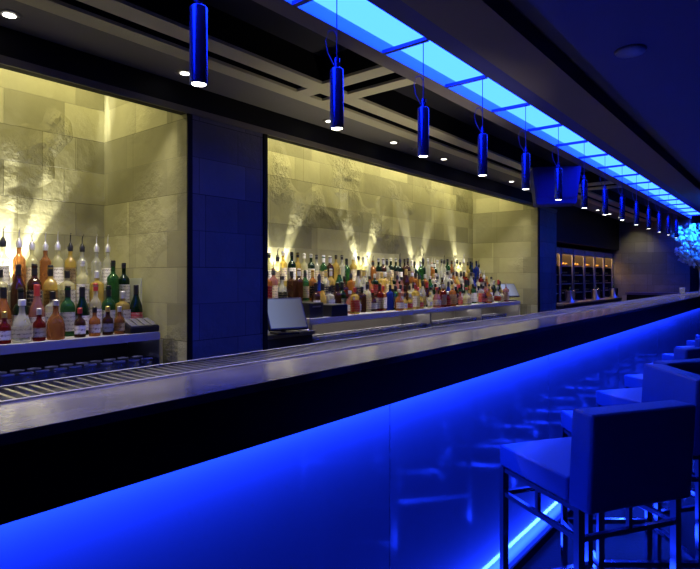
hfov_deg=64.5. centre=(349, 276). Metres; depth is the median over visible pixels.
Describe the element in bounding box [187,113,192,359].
trim
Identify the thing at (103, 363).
tumbler
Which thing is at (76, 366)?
tumbler
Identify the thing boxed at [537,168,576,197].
grille
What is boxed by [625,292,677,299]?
countertop
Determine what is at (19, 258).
liquor bottle
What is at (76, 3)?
trim
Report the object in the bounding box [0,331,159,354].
countertop
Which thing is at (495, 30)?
ceiling
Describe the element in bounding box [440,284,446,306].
liquor bottle
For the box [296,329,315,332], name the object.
tray
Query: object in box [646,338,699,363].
bar stool
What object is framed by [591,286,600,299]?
bucket
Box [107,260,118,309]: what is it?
liquor bottle
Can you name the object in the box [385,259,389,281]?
liquor bottle
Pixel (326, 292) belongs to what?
liquor bottle
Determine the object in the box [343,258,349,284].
liquor bottle
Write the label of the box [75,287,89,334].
liquor bottle
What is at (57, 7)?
trim
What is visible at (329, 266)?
liquor bottle
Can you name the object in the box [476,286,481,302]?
liquor bottle
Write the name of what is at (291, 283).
liquor bottle
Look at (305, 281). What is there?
liquor bottle
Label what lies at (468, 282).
liquor bottle
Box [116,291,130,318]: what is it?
liquor bottle
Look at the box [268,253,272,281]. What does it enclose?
liquor bottle
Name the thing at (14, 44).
ceiling beam
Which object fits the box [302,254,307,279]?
liquor bottle
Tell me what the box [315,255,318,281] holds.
liquor bottle
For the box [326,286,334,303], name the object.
liquor bottle
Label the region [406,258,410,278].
liquor bottle
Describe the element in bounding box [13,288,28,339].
liquor bottle
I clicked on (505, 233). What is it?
wall
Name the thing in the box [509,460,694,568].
floor
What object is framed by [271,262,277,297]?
liquor bottle
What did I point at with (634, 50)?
ceiling speaker
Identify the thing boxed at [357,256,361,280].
liquor bottle
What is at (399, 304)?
liquor bottle
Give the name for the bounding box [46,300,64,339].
liquor bottle
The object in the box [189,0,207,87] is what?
pendant light
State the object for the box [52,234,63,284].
liquor bottle
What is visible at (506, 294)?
liquor bottle
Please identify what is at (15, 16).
recessed light
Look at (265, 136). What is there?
trim
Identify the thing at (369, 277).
liquor bottle
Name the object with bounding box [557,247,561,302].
wine cabinet
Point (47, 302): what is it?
liquor bottle
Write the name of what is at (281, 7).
trim
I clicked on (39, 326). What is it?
liquor bottle
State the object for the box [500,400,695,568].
bar stool
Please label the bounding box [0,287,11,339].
liquor bottle
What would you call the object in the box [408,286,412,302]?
liquor bottle
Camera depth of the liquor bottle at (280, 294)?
4.82 m
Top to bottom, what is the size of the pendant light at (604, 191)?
0.589 m
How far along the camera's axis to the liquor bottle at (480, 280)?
7.86 m
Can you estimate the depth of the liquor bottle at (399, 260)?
6.58 m
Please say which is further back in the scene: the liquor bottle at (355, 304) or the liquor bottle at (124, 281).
the liquor bottle at (355, 304)
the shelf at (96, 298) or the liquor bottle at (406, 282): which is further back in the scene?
the liquor bottle at (406, 282)
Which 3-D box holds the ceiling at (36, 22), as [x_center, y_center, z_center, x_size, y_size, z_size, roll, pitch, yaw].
[1.106,-1.235,5.860,0.324,0.050,16.500,0,0,39]
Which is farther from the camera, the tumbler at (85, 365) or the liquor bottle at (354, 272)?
the liquor bottle at (354, 272)
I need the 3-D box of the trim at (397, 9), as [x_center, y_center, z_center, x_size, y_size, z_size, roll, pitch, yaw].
[2.211,-1.385,4.965,0.126,0.350,16.500,0,0,39]
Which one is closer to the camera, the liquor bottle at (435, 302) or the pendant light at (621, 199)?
the pendant light at (621, 199)
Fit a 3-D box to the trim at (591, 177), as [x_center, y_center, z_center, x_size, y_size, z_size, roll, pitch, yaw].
[3.097,-1.304,7.368,0.737,0.152,0.148,0,0,39]
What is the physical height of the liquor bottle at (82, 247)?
0.371 m
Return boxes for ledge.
[557,297,621,309]
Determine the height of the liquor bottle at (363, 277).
0.309 m
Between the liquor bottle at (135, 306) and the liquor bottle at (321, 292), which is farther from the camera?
the liquor bottle at (321, 292)
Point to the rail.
(65, 385)
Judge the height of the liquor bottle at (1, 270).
0.261 m
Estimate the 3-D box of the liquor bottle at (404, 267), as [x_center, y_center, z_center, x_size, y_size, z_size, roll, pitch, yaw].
[0.655,-0.066,6.666,0.066,0.306,0.066,0,0,-28]
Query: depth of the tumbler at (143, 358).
3.51 m
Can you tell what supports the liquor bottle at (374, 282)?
on the shelf at (348, 301)
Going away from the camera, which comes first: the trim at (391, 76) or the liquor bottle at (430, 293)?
the trim at (391, 76)
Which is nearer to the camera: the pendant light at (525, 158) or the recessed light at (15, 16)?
the recessed light at (15, 16)
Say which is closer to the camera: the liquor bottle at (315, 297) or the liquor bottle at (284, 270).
the liquor bottle at (315, 297)
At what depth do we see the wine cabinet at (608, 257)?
12.54 m
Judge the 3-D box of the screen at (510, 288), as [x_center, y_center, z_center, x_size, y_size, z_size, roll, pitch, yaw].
[2.314,0.222,8.096,0.284,0.250,0.163,0,0,-25]
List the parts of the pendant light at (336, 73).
suspension cord, lamp shade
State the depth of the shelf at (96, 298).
3.65 m
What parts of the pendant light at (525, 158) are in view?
lamp shade, suspension cord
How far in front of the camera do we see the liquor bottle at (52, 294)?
3.19 m
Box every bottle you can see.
[0,226,9,284]
[0,269,7,300]
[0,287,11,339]
[0,311,10,343]
[10,264,25,314]
[11,299,32,337]
[13,229,25,288]
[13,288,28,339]
[26,231,37,284]
[27,264,41,313]
[29,285,44,324]
[32,308,45,340]
[39,232,50,290]
[44,265,57,307]
[45,291,59,326]
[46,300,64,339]
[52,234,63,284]
[60,271,74,305]
[60,286,74,336]
[65,233,75,283]
[74,308,85,337]
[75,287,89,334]
[76,260,88,303]
[79,234,84,251]
[89,307,100,335]
[90,283,101,326]
[94,236,98,251]
[94,271,99,277]
[102,237,110,283]
[102,285,115,332]
[102,306,113,334]
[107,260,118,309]
[114,306,124,333]
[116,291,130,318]
[119,263,129,309]
[130,285,142,317]
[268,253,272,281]
[268,271,271,297]
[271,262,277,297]
[274,249,281,282]
[278,276,287,297]
[280,251,286,280]
[287,271,295,297]
[288,252,295,279]
[296,268,302,300]
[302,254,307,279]
[303,270,308,300]
[307,254,314,280]
[309,270,316,300]
[311,283,319,301]
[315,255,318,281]
[317,269,323,299]
[320,255,327,285]
[324,270,329,296]
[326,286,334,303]
[327,256,333,284]
[327,269,334,295]
[333,282,341,303]
[335,268,341,290]
[339,281,345,303]
[342,276,348,298]
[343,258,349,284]
[347,268,354,298]
[348,291,351,310]
[351,250,356,280]
[351,288,359,311]
[356,270,360,294]
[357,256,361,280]
[358,287,365,312]
[361,269,367,294]
[362,257,365,280]
[366,276,373,297]
[366,282,370,308]
[368,289,376,311]
[370,256,375,280]
[371,274,378,296]
[376,258,381,282]
[376,283,383,310]
[381,258,386,284]
[382,273,389,292]
[382,286,386,310]
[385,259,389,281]
[387,285,393,309]
[388,258,393,284]
[393,286,397,309]
[394,258,398,283]
[395,289,403,310]
[398,253,402,283]
[401,285,408,308]
[402,259,406,278]
[403,269,409,293]
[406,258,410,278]
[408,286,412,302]
[408,294,412,307]
[409,267,415,295]
[412,261,417,278]
[413,285,419,306]
[414,273,418,295]
[417,261,423,283]
[418,270,423,292]
[420,280,425,304]
[422,254,425,273]
[422,274,428,294]
[424,282,429,306]
[428,276,433,291]
[428,292,432,305]
[429,262,434,282]
[432,284,439,305]
[433,259,436,282]
[433,287,440,304]
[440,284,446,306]
[442,255,446,280]
[445,259,449,282]
[446,281,449,291]
[447,291,450,306]
[449,285,456,305]
[450,260,453,279]
[450,266,455,286]
[454,287,459,304]
[457,284,462,304]
[461,272,465,285]
[463,287,469,302]
[464,280,468,303]
[467,281,471,303]
[468,261,472,282]
[471,284,476,303]
[474,261,478,282]
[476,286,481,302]
[478,273,483,291]
[479,284,484,301]
[486,287,492,302]
[491,286,495,301]
[493,280,496,301]
[494,286,500,300]
[496,280,500,295]
[504,284,508,299]
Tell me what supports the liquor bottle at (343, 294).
on the countertop at (353, 320)
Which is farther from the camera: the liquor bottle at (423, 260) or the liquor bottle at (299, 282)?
the liquor bottle at (423, 260)
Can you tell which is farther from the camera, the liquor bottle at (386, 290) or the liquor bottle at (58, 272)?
the liquor bottle at (386, 290)
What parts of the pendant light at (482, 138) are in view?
lamp shade, suspension cord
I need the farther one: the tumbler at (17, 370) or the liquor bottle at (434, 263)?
the liquor bottle at (434, 263)
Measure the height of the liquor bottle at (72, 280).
0.374 m
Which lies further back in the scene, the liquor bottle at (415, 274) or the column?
the liquor bottle at (415, 274)
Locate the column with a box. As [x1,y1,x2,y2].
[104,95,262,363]
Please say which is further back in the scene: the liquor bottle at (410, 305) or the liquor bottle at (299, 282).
the liquor bottle at (410, 305)
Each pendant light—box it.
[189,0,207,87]
[325,0,343,130]
[414,42,428,157]
[474,79,486,176]
[518,106,529,189]
[552,126,561,199]
[578,162,587,208]
[600,173,607,214]
[617,182,624,220]
[632,175,638,224]
[645,196,650,228]
[655,202,661,231]
[665,207,670,234]
[673,200,677,237]
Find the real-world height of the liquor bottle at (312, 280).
0.286 m
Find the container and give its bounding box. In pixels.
[323,303,347,316]
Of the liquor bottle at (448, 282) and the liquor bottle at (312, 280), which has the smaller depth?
the liquor bottle at (312, 280)
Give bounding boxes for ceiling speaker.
[614,44,646,58]
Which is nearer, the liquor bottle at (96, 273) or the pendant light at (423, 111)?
the pendant light at (423, 111)
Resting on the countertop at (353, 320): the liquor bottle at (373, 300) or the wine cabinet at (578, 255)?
the liquor bottle at (373, 300)
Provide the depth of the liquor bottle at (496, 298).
7.56 m
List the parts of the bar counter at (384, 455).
panel, panel, panel, panel, panel, panel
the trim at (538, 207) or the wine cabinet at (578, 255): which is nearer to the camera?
the trim at (538, 207)
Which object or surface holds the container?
on the countertop at (353, 320)
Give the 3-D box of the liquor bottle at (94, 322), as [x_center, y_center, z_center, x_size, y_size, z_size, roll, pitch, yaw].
[-1.505,0.261,3.271,0.062,0.173,0.063,0,0,31]
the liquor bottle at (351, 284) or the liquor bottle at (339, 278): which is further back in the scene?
the liquor bottle at (351, 284)
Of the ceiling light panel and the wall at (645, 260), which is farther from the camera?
the wall at (645, 260)
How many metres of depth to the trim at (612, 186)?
7.56 m
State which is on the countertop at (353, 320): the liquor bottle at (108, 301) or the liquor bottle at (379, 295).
the liquor bottle at (379, 295)
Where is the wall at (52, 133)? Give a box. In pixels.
[0,68,472,289]
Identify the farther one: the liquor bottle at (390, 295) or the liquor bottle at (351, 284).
the liquor bottle at (390, 295)
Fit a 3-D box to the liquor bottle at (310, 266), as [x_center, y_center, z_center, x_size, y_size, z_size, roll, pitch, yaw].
[-0.379,-0.069,5.397,0.074,0.313,0.073,0,0,-22]
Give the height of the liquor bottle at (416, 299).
0.265 m
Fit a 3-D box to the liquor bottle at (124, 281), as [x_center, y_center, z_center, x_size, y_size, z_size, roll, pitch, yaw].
[-1.517,0.061,3.725,0.074,0.313,0.073,0,0,-36]
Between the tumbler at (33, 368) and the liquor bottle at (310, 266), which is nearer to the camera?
the tumbler at (33, 368)
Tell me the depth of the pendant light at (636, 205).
6.56 m
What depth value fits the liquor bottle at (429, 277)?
6.77 m
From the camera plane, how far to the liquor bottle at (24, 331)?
2.92 m
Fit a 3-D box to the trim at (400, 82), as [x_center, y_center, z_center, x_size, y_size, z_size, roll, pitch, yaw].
[0.095,-1.220,3.661,0.739,0.017,0.110,0,0,39]
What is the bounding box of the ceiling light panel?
[284,0,699,218]
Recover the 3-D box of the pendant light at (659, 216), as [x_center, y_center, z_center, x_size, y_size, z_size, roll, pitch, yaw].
[4.250,-0.911,7.644,0.072,0.589,0.057,0,0,39]
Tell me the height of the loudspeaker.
0.600 m
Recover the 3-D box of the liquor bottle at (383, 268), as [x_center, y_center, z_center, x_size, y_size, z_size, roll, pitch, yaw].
[0.378,-0.064,6.327,0.081,0.304,0.082,0,0,38]
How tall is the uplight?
0.052 m
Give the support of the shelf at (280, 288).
on the shelf at (348, 301)
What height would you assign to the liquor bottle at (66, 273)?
0.257 m
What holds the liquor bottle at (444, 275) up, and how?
on the shelf at (280, 288)
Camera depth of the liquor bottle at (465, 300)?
6.86 m
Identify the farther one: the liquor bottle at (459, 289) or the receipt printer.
the liquor bottle at (459, 289)
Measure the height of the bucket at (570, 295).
0.272 m
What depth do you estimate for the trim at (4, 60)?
3.60 m
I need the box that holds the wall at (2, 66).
[0,64,533,206]
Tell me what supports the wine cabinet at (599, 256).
on the floor
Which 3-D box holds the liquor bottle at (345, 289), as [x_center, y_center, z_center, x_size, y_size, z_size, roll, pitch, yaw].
[-0.057,0.104,5.538,0.098,0.226,0.097,0,0,-25]
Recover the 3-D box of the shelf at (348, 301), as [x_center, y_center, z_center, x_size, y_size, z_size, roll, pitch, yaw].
[0.404,0.282,6.441,0.590,0.130,4.940,0,0,39]
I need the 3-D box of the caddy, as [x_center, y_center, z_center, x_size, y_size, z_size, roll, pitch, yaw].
[-1.324,0.305,3.500,0.124,0.085,0.198,0,0,39]
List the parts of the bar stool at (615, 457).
leg, seat, leg, leg, seat frame, backrest, leg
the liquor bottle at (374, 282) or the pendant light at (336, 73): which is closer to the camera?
the pendant light at (336, 73)
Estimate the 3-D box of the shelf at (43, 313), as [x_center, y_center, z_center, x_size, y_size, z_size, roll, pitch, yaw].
[-3.226,0.282,1.959,0.590,0.130,4.945,0,0,39]
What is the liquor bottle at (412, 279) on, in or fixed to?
on the shelf at (348, 301)
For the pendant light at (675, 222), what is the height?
0.589 m
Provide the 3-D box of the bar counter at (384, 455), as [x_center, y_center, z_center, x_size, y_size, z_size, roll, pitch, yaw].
[2.292,0.797,4.706,0.400,1.100,14.200,0,0,39]
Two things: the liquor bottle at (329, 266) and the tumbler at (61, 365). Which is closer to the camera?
the tumbler at (61, 365)
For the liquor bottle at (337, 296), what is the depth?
5.14 m
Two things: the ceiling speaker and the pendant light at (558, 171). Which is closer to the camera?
the ceiling speaker
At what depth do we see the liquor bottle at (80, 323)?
3.19 m
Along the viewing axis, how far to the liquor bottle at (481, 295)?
7.20 m
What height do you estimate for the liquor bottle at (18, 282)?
0.292 m
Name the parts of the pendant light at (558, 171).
lamp shade, suspension cord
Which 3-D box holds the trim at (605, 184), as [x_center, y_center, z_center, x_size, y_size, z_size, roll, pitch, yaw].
[3.348,-1.304,7.679,0.737,0.152,0.148,0,0,39]
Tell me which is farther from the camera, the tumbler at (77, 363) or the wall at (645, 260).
the wall at (645, 260)
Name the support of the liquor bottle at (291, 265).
on the shelf at (280, 288)
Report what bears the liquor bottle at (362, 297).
on the countertop at (353, 320)
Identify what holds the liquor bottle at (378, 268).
on the shelf at (280, 288)
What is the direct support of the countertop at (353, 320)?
on the floor
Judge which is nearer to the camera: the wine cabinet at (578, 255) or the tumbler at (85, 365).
the tumbler at (85, 365)
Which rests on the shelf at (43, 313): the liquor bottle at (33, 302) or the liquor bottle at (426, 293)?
the liquor bottle at (33, 302)
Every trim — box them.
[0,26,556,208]
[0,55,556,211]
[16,0,645,221]
[60,0,645,218]
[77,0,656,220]
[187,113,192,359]
[253,0,689,218]
[263,134,267,349]
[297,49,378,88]
[297,65,394,95]
[322,73,402,98]
[322,77,415,103]
[368,0,699,212]
[538,207,539,312]
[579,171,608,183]
[579,181,613,186]
[588,184,615,187]
[588,185,621,190]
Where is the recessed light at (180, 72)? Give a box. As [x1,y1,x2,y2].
[175,69,188,76]
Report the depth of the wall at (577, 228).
10.62 m
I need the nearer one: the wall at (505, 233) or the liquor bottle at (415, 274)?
the liquor bottle at (415, 274)
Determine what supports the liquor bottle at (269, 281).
on the shelf at (348, 301)
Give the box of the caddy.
[125,317,158,333]
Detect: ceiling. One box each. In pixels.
[0,0,641,222]
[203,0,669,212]
[401,0,699,207]
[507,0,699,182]
[510,0,699,181]
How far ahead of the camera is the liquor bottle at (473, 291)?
7.27 m
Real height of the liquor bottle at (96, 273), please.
0.257 m
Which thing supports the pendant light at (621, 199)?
hanging from the ceiling light panel
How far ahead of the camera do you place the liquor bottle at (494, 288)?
7.83 m
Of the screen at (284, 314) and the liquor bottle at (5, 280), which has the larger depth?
the screen at (284, 314)
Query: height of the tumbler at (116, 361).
0.116 m
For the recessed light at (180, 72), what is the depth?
3.27 m
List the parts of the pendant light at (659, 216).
lamp shade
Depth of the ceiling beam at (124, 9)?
3.22 m
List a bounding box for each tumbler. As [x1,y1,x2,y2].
[0,374,14,376]
[10,369,24,372]
[19,372,33,374]
[27,367,40,370]
[35,369,49,372]
[44,366,57,368]
[53,368,66,370]
[60,364,72,366]
[69,365,81,368]
[76,362,88,364]
[84,364,96,366]
[90,360,101,362]
[100,362,112,364]
[113,360,125,362]
[141,357,152,359]
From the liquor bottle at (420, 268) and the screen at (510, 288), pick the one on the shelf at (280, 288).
the liquor bottle at (420, 268)
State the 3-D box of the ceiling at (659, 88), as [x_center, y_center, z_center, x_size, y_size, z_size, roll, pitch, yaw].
[5.340,-1.240,4.040,5.185,0.060,19.000,0,0,39]
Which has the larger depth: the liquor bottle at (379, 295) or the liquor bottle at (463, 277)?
the liquor bottle at (463, 277)
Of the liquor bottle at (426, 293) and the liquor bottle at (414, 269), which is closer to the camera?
the liquor bottle at (426, 293)
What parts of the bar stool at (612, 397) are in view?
seat, leg, backrest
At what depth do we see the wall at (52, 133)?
5.47 m
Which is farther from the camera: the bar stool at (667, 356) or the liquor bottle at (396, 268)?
the liquor bottle at (396, 268)
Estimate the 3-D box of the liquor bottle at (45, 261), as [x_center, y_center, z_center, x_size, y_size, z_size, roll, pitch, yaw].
[-1.926,-0.099,3.509,0.065,0.372,0.065,0,0,-34]
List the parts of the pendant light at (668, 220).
lamp shade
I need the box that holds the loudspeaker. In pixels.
[530,152,580,206]
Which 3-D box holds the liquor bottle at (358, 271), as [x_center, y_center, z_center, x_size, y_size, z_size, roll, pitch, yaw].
[0.086,0.072,5.687,0.078,0.291,0.079,0,0,13]
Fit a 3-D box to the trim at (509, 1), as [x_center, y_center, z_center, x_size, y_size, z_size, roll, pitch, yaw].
[2.505,-1.325,4.727,0.085,0.050,16.500,0,0,39]
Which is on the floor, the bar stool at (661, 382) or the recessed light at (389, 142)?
the bar stool at (661, 382)
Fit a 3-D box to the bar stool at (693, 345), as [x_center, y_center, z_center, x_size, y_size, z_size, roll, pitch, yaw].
[3.085,0.869,4.669,0.400,0.957,0.455,0,0,-19]
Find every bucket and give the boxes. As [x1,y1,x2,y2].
[564,287,575,302]
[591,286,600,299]
[609,285,617,297]
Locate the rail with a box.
[0,291,699,403]
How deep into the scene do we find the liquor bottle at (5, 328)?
2.88 m
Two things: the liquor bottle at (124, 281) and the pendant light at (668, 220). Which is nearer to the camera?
the liquor bottle at (124, 281)
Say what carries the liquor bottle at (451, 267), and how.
on the shelf at (280, 288)
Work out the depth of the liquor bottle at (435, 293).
6.55 m
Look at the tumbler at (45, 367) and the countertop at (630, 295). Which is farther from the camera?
the countertop at (630, 295)
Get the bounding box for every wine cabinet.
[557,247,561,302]
[559,247,574,301]
[573,249,585,300]
[583,250,595,299]
[594,251,604,297]
[603,252,613,297]
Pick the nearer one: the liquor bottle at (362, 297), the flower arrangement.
the liquor bottle at (362, 297)
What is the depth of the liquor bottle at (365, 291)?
5.74 m
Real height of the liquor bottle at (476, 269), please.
0.325 m
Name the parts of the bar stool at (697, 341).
backrest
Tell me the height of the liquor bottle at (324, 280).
0.304 m
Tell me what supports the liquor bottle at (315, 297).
on the countertop at (353, 320)
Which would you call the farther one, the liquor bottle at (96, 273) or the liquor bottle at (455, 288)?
the liquor bottle at (455, 288)
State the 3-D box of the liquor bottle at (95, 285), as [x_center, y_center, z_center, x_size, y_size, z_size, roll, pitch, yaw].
[-1.556,0.193,3.396,0.068,0.309,0.069,0,0,17]
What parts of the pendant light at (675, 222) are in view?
lamp shade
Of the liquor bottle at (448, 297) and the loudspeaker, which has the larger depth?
the liquor bottle at (448, 297)
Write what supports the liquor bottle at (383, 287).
on the countertop at (353, 320)
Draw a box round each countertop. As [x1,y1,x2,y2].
[0,293,699,445]
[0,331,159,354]
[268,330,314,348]
[306,301,519,342]
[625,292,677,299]
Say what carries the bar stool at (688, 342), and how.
on the floor
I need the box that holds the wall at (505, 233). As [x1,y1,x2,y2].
[473,192,556,314]
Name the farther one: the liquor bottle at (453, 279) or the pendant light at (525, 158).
the liquor bottle at (453, 279)
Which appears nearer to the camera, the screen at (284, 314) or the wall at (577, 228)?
the screen at (284, 314)
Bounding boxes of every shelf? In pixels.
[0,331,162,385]
[8,289,105,311]
[12,310,101,338]
[278,283,477,298]
[302,292,486,311]
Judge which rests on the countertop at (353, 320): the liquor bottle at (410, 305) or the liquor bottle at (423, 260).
the liquor bottle at (410, 305)
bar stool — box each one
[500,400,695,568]
[561,364,699,568]
[596,358,699,559]
[624,347,699,472]
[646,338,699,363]
[662,353,673,359]
[675,345,694,347]
[686,340,694,345]
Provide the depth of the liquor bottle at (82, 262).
3.48 m
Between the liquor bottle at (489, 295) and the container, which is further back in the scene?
the liquor bottle at (489, 295)
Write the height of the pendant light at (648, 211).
0.589 m
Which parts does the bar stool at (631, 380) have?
seat, backrest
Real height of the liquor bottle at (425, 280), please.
0.249 m
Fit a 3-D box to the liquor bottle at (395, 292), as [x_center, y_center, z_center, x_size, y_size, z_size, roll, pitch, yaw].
[0.484,0.220,5.901,0.075,0.255,0.074,0,0,-33]
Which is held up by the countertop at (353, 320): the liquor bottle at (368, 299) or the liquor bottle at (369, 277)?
the liquor bottle at (368, 299)
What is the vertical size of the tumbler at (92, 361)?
0.116 m
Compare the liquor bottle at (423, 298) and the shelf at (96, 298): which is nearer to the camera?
the shelf at (96, 298)
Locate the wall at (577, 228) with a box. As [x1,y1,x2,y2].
[557,206,618,250]
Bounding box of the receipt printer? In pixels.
[302,302,322,317]
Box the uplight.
[5,282,12,290]
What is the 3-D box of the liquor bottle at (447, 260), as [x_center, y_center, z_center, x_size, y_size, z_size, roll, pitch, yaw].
[1.323,-0.079,7.529,0.078,0.333,0.077,0,0,-37]
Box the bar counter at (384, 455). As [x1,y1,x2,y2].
[0,293,699,568]
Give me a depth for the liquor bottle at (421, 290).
6.62 m
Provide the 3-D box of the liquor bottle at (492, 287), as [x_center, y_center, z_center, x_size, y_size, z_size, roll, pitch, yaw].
[1.991,0.238,7.770,0.095,0.218,0.094,0,0,-26]
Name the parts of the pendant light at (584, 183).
lamp shade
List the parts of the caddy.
lid, lid, lid, lid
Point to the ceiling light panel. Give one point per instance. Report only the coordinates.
(362, 20)
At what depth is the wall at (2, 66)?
3.41 m
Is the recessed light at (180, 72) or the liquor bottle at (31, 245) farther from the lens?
the liquor bottle at (31, 245)
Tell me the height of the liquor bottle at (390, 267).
0.310 m
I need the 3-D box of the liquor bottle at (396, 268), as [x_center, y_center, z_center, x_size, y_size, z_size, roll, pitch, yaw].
[0.541,-0.068,6.553,0.069,0.311,0.070,0,0,45]
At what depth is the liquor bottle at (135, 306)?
3.58 m
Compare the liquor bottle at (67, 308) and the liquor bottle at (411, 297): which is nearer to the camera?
the liquor bottle at (67, 308)
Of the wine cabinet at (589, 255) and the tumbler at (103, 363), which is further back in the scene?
the wine cabinet at (589, 255)
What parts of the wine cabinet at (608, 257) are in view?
door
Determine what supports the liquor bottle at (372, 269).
on the shelf at (280, 288)
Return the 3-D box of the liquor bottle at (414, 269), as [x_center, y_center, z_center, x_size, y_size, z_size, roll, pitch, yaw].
[0.802,-0.053,6.890,0.075,0.281,0.076,0,0,11]
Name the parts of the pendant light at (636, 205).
lamp shade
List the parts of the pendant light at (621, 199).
lamp shade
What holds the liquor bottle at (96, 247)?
on the shelf at (96, 298)
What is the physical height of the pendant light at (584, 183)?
0.589 m
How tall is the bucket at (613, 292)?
0.272 m
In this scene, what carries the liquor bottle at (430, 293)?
on the countertop at (353, 320)
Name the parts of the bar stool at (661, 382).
leg, seat, leg, seat frame, leg, backrest, leg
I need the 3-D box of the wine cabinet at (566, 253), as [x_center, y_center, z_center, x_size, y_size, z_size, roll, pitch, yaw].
[3.793,0.407,10.220,0.473,1.880,0.670,0,0,39]
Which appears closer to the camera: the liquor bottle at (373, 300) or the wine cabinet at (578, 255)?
the liquor bottle at (373, 300)
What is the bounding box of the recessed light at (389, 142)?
[388,141,399,143]
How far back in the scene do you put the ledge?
9.92 m
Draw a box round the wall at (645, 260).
[596,212,699,300]
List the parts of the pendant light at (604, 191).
lamp shade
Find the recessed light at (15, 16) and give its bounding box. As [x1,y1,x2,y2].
[0,9,22,20]
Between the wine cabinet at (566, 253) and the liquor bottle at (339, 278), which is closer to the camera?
the liquor bottle at (339, 278)
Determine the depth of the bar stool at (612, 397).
2.63 m
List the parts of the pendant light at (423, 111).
lamp shade, suspension cord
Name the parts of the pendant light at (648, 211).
lamp shade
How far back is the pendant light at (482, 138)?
3.36 m
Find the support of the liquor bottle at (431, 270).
on the shelf at (280, 288)
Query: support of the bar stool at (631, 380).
on the floor
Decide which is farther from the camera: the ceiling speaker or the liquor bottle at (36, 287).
the liquor bottle at (36, 287)
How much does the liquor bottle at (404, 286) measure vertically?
0.256 m
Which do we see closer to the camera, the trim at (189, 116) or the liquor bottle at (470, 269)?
the trim at (189, 116)
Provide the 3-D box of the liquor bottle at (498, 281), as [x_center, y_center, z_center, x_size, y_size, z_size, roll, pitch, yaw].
[2.115,0.193,7.913,0.082,0.310,0.082,0,0,11]
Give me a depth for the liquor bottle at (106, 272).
3.79 m
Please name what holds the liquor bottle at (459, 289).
on the countertop at (353, 320)
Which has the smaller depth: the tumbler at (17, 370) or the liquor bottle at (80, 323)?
the tumbler at (17, 370)
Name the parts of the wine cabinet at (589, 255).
door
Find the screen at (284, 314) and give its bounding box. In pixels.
[268,297,307,334]
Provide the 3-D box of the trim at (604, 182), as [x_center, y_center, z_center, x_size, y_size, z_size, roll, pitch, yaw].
[3.097,-1.220,7.368,0.739,0.017,0.150,0,0,39]
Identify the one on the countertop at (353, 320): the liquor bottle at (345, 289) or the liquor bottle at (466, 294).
the liquor bottle at (466, 294)
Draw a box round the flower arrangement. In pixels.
[671,223,699,291]
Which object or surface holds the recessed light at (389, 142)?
in the ceiling at (36, 22)
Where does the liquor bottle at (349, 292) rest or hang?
on the countertop at (353, 320)
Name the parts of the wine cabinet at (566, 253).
door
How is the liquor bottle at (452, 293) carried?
on the countertop at (353, 320)
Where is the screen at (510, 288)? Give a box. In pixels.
[500,284,519,300]

